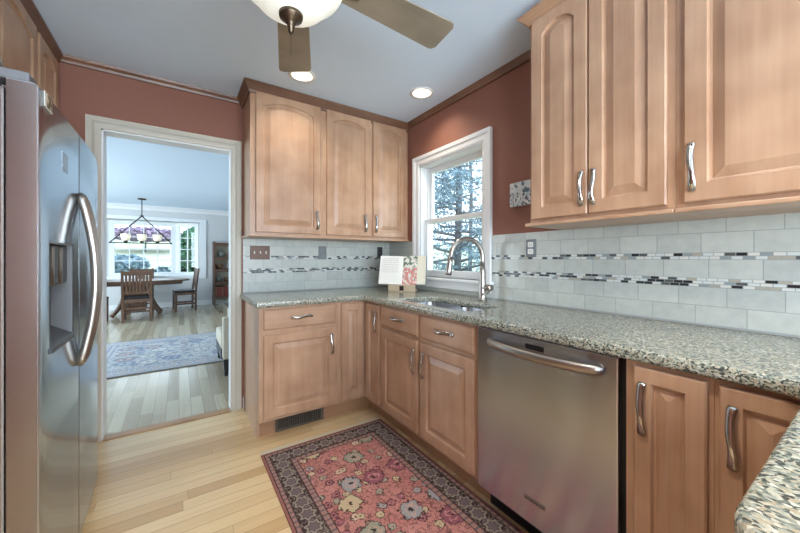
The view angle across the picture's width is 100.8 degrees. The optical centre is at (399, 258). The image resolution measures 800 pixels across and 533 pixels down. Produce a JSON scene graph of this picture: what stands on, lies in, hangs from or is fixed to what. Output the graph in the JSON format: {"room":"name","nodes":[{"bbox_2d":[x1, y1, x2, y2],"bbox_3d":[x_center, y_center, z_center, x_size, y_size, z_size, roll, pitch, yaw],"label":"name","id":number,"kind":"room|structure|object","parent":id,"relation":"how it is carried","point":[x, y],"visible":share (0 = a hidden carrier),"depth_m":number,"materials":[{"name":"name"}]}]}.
{"room":"kitchen","nodes":[
{"label":"kitchen","id":0,"kind":"room"},
{"bbox_2d":[107,208,228,304],"bbox_3d":[-6.505,-0.041,7.765,6.050,2.467,0.140,0,0,-34],"label":"wall","id":1,"kind":"structure","parent":0,"point":[217,226],"depth_m":8.45,"materials":[{"name":"beige paint"}]},
{"bbox_2d":[107,214,205,279],"bbox_3d":[-6.309,-0.255,8.112,2.670,1.515,0.560,0,0,-34],"label":"window","id":2,"kind":"structure","parent":1,"relation":"in","point":[175,224],"depth_m":8.45,"materials":[{"name":"white paint"}]},
{"bbox_2d":[107,203,228,215],"bbox_3d":[-6.441,-1.219,7.669,5.810,0.110,0.090,0,0,-34],"label":"trim","id":3,"kind":"structure","parent":1,"relation":"attached to","point":[109,205],"depth_m":8.14,"materials":[{"name":"white paint"}]},
{"bbox_2d":[109,299,228,310],"bbox_3d":[-6.461,1.131,7.699,5.810,0.125,0.018,0,0,-34],"label":"baseboard","id":4,"kind":"structure","parent":1,"relation":"attached to","point":[199,302],"depth_m":8.41,"materials":[{"name":"white paint"}]},
{"bbox_2d":[58,62,377,407],"bbox_3d":[-1.266,-0.041,2.678,3.030,2.467,0.060,0,0,-34],"label":"wall","id":5,"kind":"structure","parent":0,"point":[82,91],"depth_m":2.31,"materials":[{"name":"red paint"}]},
{"bbox_2d":[61,53,239,103],"bbox_3d":[-1.679,-1.252,2.346,1.035,0.045,0.034,0,0,-34],"label":"trim","id":6,"kind":"structure","parent":5,"relation":"attached to","point":[68,59],"depth_m":2.28,"materials":[{"name":"brown wood"}]},
{"bbox_2d":[85,114,240,441],"bbox_3d":[-1.674,0.132,2.428,0.912,2.123,0.142,0,0,-34],"label":"trim","id":7,"kind":"structure","parent":5,"relation":"attached to","point":[97,128],"depth_m":2.40,"materials":[{"name":"beige paint"}]},
{"bbox_2d":[103,408,230,441],"bbox_3d":[-1.650,1.188,2.401,0.750,0.009,0.085,0,0,-34],"label":"threshold","id":8,"kind":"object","parent":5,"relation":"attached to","point":[226,410],"depth_m":2.37,"materials":[{"name":"brown wood"}]},
{"bbox_2d":[237,77,324,240],"bbox_3d":[-0.947,-0.718,2.634,0.592,1.110,0.369,0,0,-34],"label":"upper cabinet","id":9,"kind":"object","parent":5,"relation":"attached to","point":[283,127],"visible":1,"depth_m":2.50,"materials":[{"name":"brown wood"}]},
{"bbox_2d":[243,238,388,293],"bbox_3d":[-0.683,0.057,3.026,1.376,0.440,0.008,0,0,-34],"label":"tile backsplash","id":10,"kind":"structure","parent":5,"relation":"attached to","point":[292,265],"depth_m":2.94,"materials":[{"name":"white tile"}]},
{"bbox_2d":[250,246,269,258],"bbox_3d":[-1.141,-0.051,2.704,0.150,0.111,0.018,0,0,-34],"label":"light switch","id":11,"kind":"object","parent":10,"relation":"attached to","point":[256,252],"visible":1,"depth_m":2.70,"materials":[{"name":"orange metal"}]},
{"bbox_2d":[318,246,325,258],"bbox_3d":[-0.703,-0.056,3.002,0.075,0.118,0.009,0,0,-34],"label":"wall outlet","id":12,"kind":"object","parent":10,"relation":"attached to","point":[321,249],"visible":1,"depth_m":3.00,"materials":[{"name":"grey plastic"}]},
{"bbox_2d":[377,247,381,258],"bbox_3d":[-0.203,-0.060,3.336,0.060,0.117,0.009,0,0,-34],"label":"wall outlet","id":13,"kind":"object","parent":10,"relation":"attached to","point":[379,249],"visible":0.89,"depth_m":3.33,"materials":[{"name":"grey plastic"}]},
{"bbox_2d":[311,100,408,242],"bbox_3d":[-0.352,-0.718,3.031,0.837,1.110,0.369,0,0,-34],"label":"upper cabinet","id":14,"kind":"object","parent":5,"relation":"attached to","point":[365,153],"visible":0.98,"depth_m":2.88,"materials":[{"name":"brown wood"}]},
{"bbox_2d":[33,0,540,210],"bbox_3d":[-2.783,-1.334,2.212,6.070,0.120,13.510,0,0,-34],"label":"ceiling","id":15,"kind":"structure","parent":0,"point":[358,61],"depth_m":2.07,"materials":[{"name":"white paint"}]},
{"bbox_2d":[109,198,171,243],"bbox_3d":[-5.463,-0.797,7.006,1.060,0.951,0.170,0,0,-34],"label":"chandelier","id":16,"kind":"object","parent":15,"relation":"hanging from","point":[141,237],"visible":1,"depth_m":6.97,"materials":[{"name":"metal"}]},
{"bbox_2d":[288,71,315,82],"bbox_3d":[-0.679,-1.310,2.298,0.184,0.084,0.184,0,0,-34],"label":"recessed light","id":17,"kind":"object","parent":15,"relation":"in","point":[304,77],"visible":0.45,"depth_m":2.35,"materials":[{"name":"white"}]},
{"bbox_2d":[252,0,453,71],"bbox_3d":[-0.332,-0.980,1.149,1.288,0.586,1.349,0,0,-34],"label":"ceiling fan","id":18,"kind":"object","parent":15,"relation":"hanging from","point":[294,18],"visible":1,"depth_m":1.37,"materials":[{"name":"brown metal"}]},
{"bbox_2d":[410,87,433,98],"bbox_3d":[0.168,-1.310,2.541,0.184,0.084,0.184,0,0,-34],"label":"recessed light","id":19,"kind":"object","parent":15,"relation":"in","point":[418,92],"visible":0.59,"depth_m":2.59,"materials":[{"name":"white"}]},
{"bbox_2d":[81,303,528,532],"bbox_3d":[-2.783,1.253,2.212,6.070,0.120,13.510,0,0,-34],"label":"floor","id":20,"kind":"structure","parent":0,"point":[206,475],"depth_m":2.05,"materials":[{"name":"brown wood"}]},
{"bbox_2d":[0,66,102,532],"bbox_3d":[-1.504,0.332,1.177,0.666,1.722,0.912,0,0,-34],"label":"refrigerator","id":21,"kind":"object","parent":20,"relation":"on","point":[51,272],"visible":1,"depth_m":0.98,"materials":[{"name":"silver metal"}]},
{"bbox_2d":[44,90,52,114],"bbox_3d":[-1.067,-0.474,1.005,0.003,0.046,0.073,0,0,-34],"label":"photo magnet","id":22,"kind":"object","parent":21,"relation":"attached to","point":[48,102],"visible":1,"depth_m":1.00,"materials":[{"name":"white paper"}]},
{"bbox_2d":[47,94,52,112],"bbox_3d":[-1.071,-0.474,1.012,0.001,0.039,0.050,0,0,-34],"label":"photo","id":23,"kind":"object","parent":22,"relation":"attached to","point":[49,101],"depth_m":1.01},
{"bbox_2d":[62,151,67,173],"bbox_3d":[-1.167,-0.335,1.153,0.001,0.065,0.065,0,0,-34],"label":"sticker","id":24,"kind":"object","parent":21,"relation":"attached to","point":[64,156],"visible":1,"depth_m":1.15,"materials":[{"name":"white paper"}]},
{"bbox_2d":[107,297,108,321],"bbox_3d":[-5.635,0.708,6.001,0.483,0.970,0.460,0,0,-34],"label":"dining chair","id":25,"kind":"object","parent":20,"relation":"on","point":[107,297],"visible":0.13,"depth_m":6.29,"materials":[{"name":"brown wood"}]},
{"bbox_2d":[121,270,152,322],"bbox_3d":[-5.073,0.708,6.405,0.460,0.970,0.483,0,0,-34],"label":"dining chair","id":26,"kind":"object","parent":20,"relation":"on","point":[126,299],"visible":1,"depth_m":6.27,"materials":[{"name":"brown wood"}]},
{"bbox_2d":[127,268,153,313],"bbox_3d":[-5.896,0.708,7.530,0.460,0.970,0.483,0,0,-34],"label":"dining chair","id":27,"kind":"object","parent":20,"relation":"on","point":[152,269],"visible":0.22,"depth_m":7.72,"materials":[{"name":"brown wood"}]},
{"bbox_2d":[107,278,189,317],"bbox_3d":[-5.521,0.813,6.967,1.840,0.741,1.000,0,0,-34],"label":"dining table","id":28,"kind":"object","parent":20,"relation":"on","point":[155,281],"visible":0.52,"depth_m":6.85,"materials":[{"name":"brown wood"}]},
{"bbox_2d":[107,332,222,378],"bbox_3d":[-2.548,1.188,4.588,2.800,0.010,1.780,0,0,-34],"label":"rug","id":29,"kind":"object","parent":20,"relation":"on","point":[128,358],"visible":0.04,"depth_m":4.09,"materials":[{"name":"blue fabric"}]},
{"bbox_2d":[172,268,199,311],"bbox_3d":[-4.996,0.708,7.726,0.483,0.970,0.460,0,0,-41],"label":"dining chair","id":30,"kind":"object","parent":20,"relation":"on","point":[176,292],"visible":1,"depth_m":7.67,"materials":[{"name":"brown wood"}]},
{"bbox_2d":[212,241,228,305],"bbox_3d":[-4.481,0.373,8.822,0.890,1.640,0.290,0,0,-34],"label":"bookcase","id":31,"kind":"object","parent":20,"relation":"on","point":[216,247],"visible":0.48,"depth_m":8.64,"materials":[{"name":"brown wood"}]},
{"bbox_2d":[216,274,221,281],"bbox_3d":[-4.732,0.498,8.649,0.150,0.190,0.150,0,0,-34],"label":"vase","id":32,"kind":"object","parent":31,"relation":"on","point":[218,278],"visible":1,"depth_m":8.60,"materials":[{"name":"grey ceramic"}]},
{"bbox_2d":[216,264,222,268],"bbox_3d":[-4.724,0.203,8.654,0.180,0.120,0.180,0,0,-34],"label":"basket","id":33,"kind":"object","parent":31,"relation":"on","point":[218,266],"visible":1,"depth_m":8.59,"materials":[{"name":"brown wicker"}]},
{"bbox_2d":[218,251,224,256],"bbox_3d":[-4.690,-0.122,8.676,0.160,0.150,0.160,0,0,-34],"label":"jar","id":34,"kind":"object","parent":31,"relation":"on","point":[220,253],"visible":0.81,"depth_m":8.62,"materials":[{"name":"grey glass"}]},
{"bbox_2d":[216,308,228,375],"bbox_3d":[-1.648,0.743,3.890,0.862,0.900,0.760,0,0,-34],"label":"armchair","id":35,"kind":"object","parent":20,"relation":"on","point":[222,332],"visible":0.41,"depth_m":3.38,"materials":[{"name":"beige fabric"}]},
{"bbox_2d":[216,326,221,347],"bbox_3d":[-1.718,0.866,3.843,0.692,0.145,0.550,0,0,-34],"label":"seat cushion","id":36,"kind":"object","parent":35,"relation":"on","point":[219,329],"depth_m":3.62,"materials":[{"name":"beige fabric"}]},
{"bbox_2d":[244,301,336,437],"bbox_3d":[-0.845,0.755,2.527,0.541,0.875,0.660,0,0,-34],"label":"base cabinet","id":37,"kind":"object","parent":20,"relation":"on","point":[290,352],"visible":0.98,"depth_m":2.27,"materials":[{"name":"brown wood"}]},
{"bbox_2d":[275,407,323,431],"bbox_3d":[-0.711,1.135,2.360,0.344,0.100,0.011,0,0,-34],"label":"floor register","id":38,"kind":"object","parent":37,"relation":"attached to","point":[303,418],"visible":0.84,"depth_m":2.36,"materials":[{"name":"brown metal"}]},
{"bbox_2d":[333,301,390,422],"bbox_3d":[-0.215,0.755,2.816,0.825,0.875,0.855,0,0,-34],"label":"base cabinet","id":39,"kind":"object","parent":20,"relation":"on","point":[359,326],"visible":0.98,"depth_m":2.48,"materials":[{"name":"brown wood"}]},
{"bbox_2d":[240,286,799,532],"bbox_3d":[0.287,0.297,1.562,1.404,0.039,3.519,0,0,-34],"label":"countertop","id":40,"kind":"structure","parent":39,"relation":"on","point":[771,504],"depth_m":1.09,"materials":[{"name":"stone"}]},
{"bbox_2d":[388,284,416,291],"bbox_3d":[0.026,0.163,2.850,0.230,0.230,0.158,0,0,10],"label":"cookbook stand","id":41,"kind":"object","parent":40,"relation":"on","point":[391,287],"visible":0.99,"depth_m":2.77,"materials":[{"name":"brown wood"}]},
{"bbox_2d":[378,256,426,284],"bbox_3d":[0.024,0.099,2.839,0.412,0.253,0.121,0,0,10],"label":"cookbook","id":42,"kind":"object","parent":41,"relation":"on","point":[403,270],"visible":0.98,"depth_m":2.83,"materials":[{"name":"white paper"}]},
{"bbox_2d":[418,302,482,310],"bbox_3d":[0.296,0.410,2.110,0.337,0.186,0.690,0,0,-34],"label":"sink","id":43,"kind":"object","parent":40,"relation":"in","point":[438,304],"visible":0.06,"depth_m":2.33,"materials":[{"name":"silver metal"}]},
{"bbox_2d":[445,237,493,300],"bbox_3d":[0.454,0.066,2.155,0.335,0.425,0.103,0,0,-26],"label":"faucet","id":44,"kind":"object","parent":40,"relation":"on","point":[483,287],"visible":1,"depth_m":2.19,"materials":[{"name":"silver metal"}]},
{"bbox_2d":[260,417,523,532],"bbox_3d":[0.017,1.188,1.466,0.839,0.008,1.924,0,0,-34],"label":"rug","id":45,"kind":"object","parent":20,"relation":"on","point":[367,477],"visible":1,"depth_m":1.70,"materials":[{"name":"red fabric"}]},
{"bbox_2d":[381,304,490,499],"bbox_3d":[0.356,0.755,2.124,0.645,0.875,0.925,0,0,-34],"label":"base cabinet","id":46,"kind":"object","parent":20,"relation":"on","point":[429,363],"visible":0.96,"depth_m":1.85,"materials":[{"name":"brown wood"}]},
{"bbox_2d":[478,326,625,532],"bbox_3d":[0.765,0.756,1.464,0.681,0.873,0.620,0,0,-34],"label":"dishwasher","id":47,"kind":"object","parent":20,"relation":"on","point":[552,416],"visible":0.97,"depth_m":1.25,"materials":[{"name":"silver metal"}]},
{"bbox_2d":[623,358,625,532],"bbox_3d":[0.810,0.756,1.492,0.575,0.873,0.616,0,0,-34],"label":"tub","id":48,"kind":"object","parent":47,"relation":"in","point":[624,360],"depth_m":1.09,"materials":[{"name":"black plastic"}]},
{"bbox_2d":[626,359,713,532],"bbox_3d":[1.023,0.755,1.137,0.657,0.875,0.210,0,0,-34],"label":"base cabinet","id":49,"kind":"object","parent":20,"relation":"on","point":[670,412],"visible":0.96,"depth_m":0.96,"materials":[{"name":"brown wood"}]},
{"bbox_2d":[714,379,799,532],"bbox_3d":[1.141,0.755,0.960,0.657,0.875,0.213,0,0,-34],"label":"base cabinet","id":50,"kind":"object","parent":20,"relation":"on","point":[749,422],"visible":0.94,"depth_m":0.84,"materials":[{"name":"brown wood"}]},
{"bbox_2d":[408,60,799,338],"bbox_3d":[1.660,-0.041,0.899,0.140,2.467,6.150,0,0,-34],"label":"wall","id":51,"kind":"structure","parent":0,"point":[504,104],"depth_m":2.24,"materials":[{"name":"red paint"}]},
{"bbox_2d":[412,126,493,293],"bbox_3d":[0.429,-0.338,2.701,0.185,1.157,0.949,0,0,-34],"label":"window","id":52,"kind":"structure","parent":51,"relation":"in","point":[477,145],"depth_m":2.71,"materials":[{"name":"white paint"}]},
{"bbox_2d":[407,49,530,128],"bbox_3d":[0.488,-1.252,2.497,0.034,0.045,1.510,0,0,-34],"label":"trim","id":53,"kind":"structure","parent":51,"relation":"attached to","point":[525,57],"depth_m":2.40,"materials":[{"name":"brown wood"}]},
{"bbox_2d":[510,179,530,206],"bbox_3d":[0.769,-0.411,2.087,0.022,0.152,0.167,0,0,-34],"label":"wall picture","id":54,"kind":"object","parent":51,"relation":"attached to","point":[520,192],"visible":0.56,"depth_m":2.08,"materials":[{"name":"paint"}]},
{"bbox_2d":[389,212,799,337],"bbox_3d":[0.863,0.057,1.959,0.008,0.440,3.499,0,0,-34],"label":"tile backsplash","id":55,"kind":"structure","parent":51,"relation":"attached to","point":[733,273],"depth_m":1.46,"materials":[{"name":"white tile"}]},
{"bbox_2d":[526,239,535,256],"bbox_3d":[0.803,-0.065,2.031,0.010,0.110,0.068,0,0,-34],"label":"wall outlet","id":56,"kind":"object","parent":55,"relation":"attached to","point":[530,243],"visible":1,"depth_m":2.03,"materials":[{"name":"grey metal"}]},
{"bbox_2d":[517,0,702,229],"bbox_3d":[0.930,-0.718,1.531,0.373,1.109,0.636,0,0,-34],"label":"upper cabinet","id":57,"kind":"object","parent":51,"relation":"attached to","point":[603,72],"visible":0.98,"depth_m":1.38,"materials":[{"name":"brown wood"}]},
{"bbox_2d":[674,0,799,218],"bbox_3d":[1.256,-0.718,1.042,0.373,1.109,0.537,0,0,-34],"label":"upper cabinet","id":58,"kind":"object","parent":51,"relation":"attached to","point":[738,61],"visible":1,"depth_m":1.05,"materials":[{"name":"brown wood"}]},
{"bbox_3d":[-0.751,-0.040,-0.712,0.120,2.467,6.150,0,0,-34],"label":"wall","id":59,"kind":"structure","parent":0,"visible":0},
{"bbox_2d":[0,0,42,87],"bbox_3d":[-1.719,-0.955,1.180,0.372,0.636,1.152,0,0,-34],"label":"upper cabinet","id":60,"kind":"object","parent":59,"relation":"attached to","point":[20,20],"visible":0.6,"depth_m":1.54,"materials":[{"name":"brown wood"}]},
{"bbox_2d":[37,19,62,107],"bbox_3d":[-2.151,-0.726,1.818,0.362,1.094,0.387,0,0,-34],"label":"upper cabinet","id":61,"kind":"object","parent":59,"relation":"attached to","point":[49,54],"visible":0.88,"depth_m":1.87,"materials":[{"name":"brown wood"}]},
{"label":"outside","id":62,"kind":"structure","parent":0,"visible":0},
{"bbox_2d":[115,239,479,271],"bbox_3d":[-12.499,-0.877,18.709,120.000,5.040,75.000,0,0,-34],"label":"ground","id":63,"kind":"structure","parent":62,"point":[151,254],"depth_m":28.03,"materials":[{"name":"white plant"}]},
{"bbox_2d":[115,253,150,272],"bbox_3d":[-13.445,0.290,16.284,1.942,1.155,1.945,0,0,-34],"label":"shrub","id":64,"kind":"object","parent":63,"relation":"on","point":[120,266],"visible":0.65,"depth_m":15.94,"materials":[{"name":"blue plant"}]},
{"bbox_2d":[115,225,182,251],"bbox_3d":[-20.166,-1.554,26.276,5.303,2.086,5.353,0,0,-34],"label":"tree","id":65,"kind":"object","parent":63,"relation":"on","point":[134,231],"visible":0.59,"depth_m":24.98,"materials":[{"name":"purple plant"}]},
{"bbox_2d":[154,266,170,271],"bbox_3d":[-7.077,0.986,9.957,1.099,1.551,1.149,0,0,-34],"label":"shrub","id":66,"kind":"object","parent":63,"relation":"on","point":[160,269],"visible":0.02,"depth_m":9.84,"materials":[{"name":"blue plant"}]},
{"bbox_2d":[170,227,194,271],"bbox_3d":[-6.577,0.270,11.210,2.066,3.117,2.122,0,0,-34],"label":"shrub","id":67,"kind":"object","parent":63,"relation":"on","point":[191,231],"visible":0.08,"depth_m":10.53,"materials":[{"name":"green plant"}]},
{"bbox_2d":[433,179,451,266],"bbox_3d":[0.722,-3.084,20.531,6.332,9.102,5.986,0,0,31],"label":"evergreen tree","id":68,"kind":"object","parent":63,"relation":"on","point":[435,179],"visible":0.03,"depth_m":20.31,"materials":[{"name":"grey plant"}]},
{"bbox_2d":[433,159,481,271],"bbox_3d":[1.387,-1.502,7.608,4.974,6.711,5.651,0,0,-3],"label":"evergreen tree","id":69,"kind":"object","parent":63,"relation":"on","point":[455,184],"visible":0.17,"depth_m":6.96,"materials":[{"name":"grey plant"}]},
{"bbox_2d":[433,158,481,271],"bbox_3d":[2.880,-2.365,12.973,6.136,8.984,4.984,0,0,34],"label":"evergreen tree","id":70,"kind":"object","parent":63,"relation":"on","point":[472,205],"visible":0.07,"depth_m":13.15,"materials":[{"name":"grey plant"}]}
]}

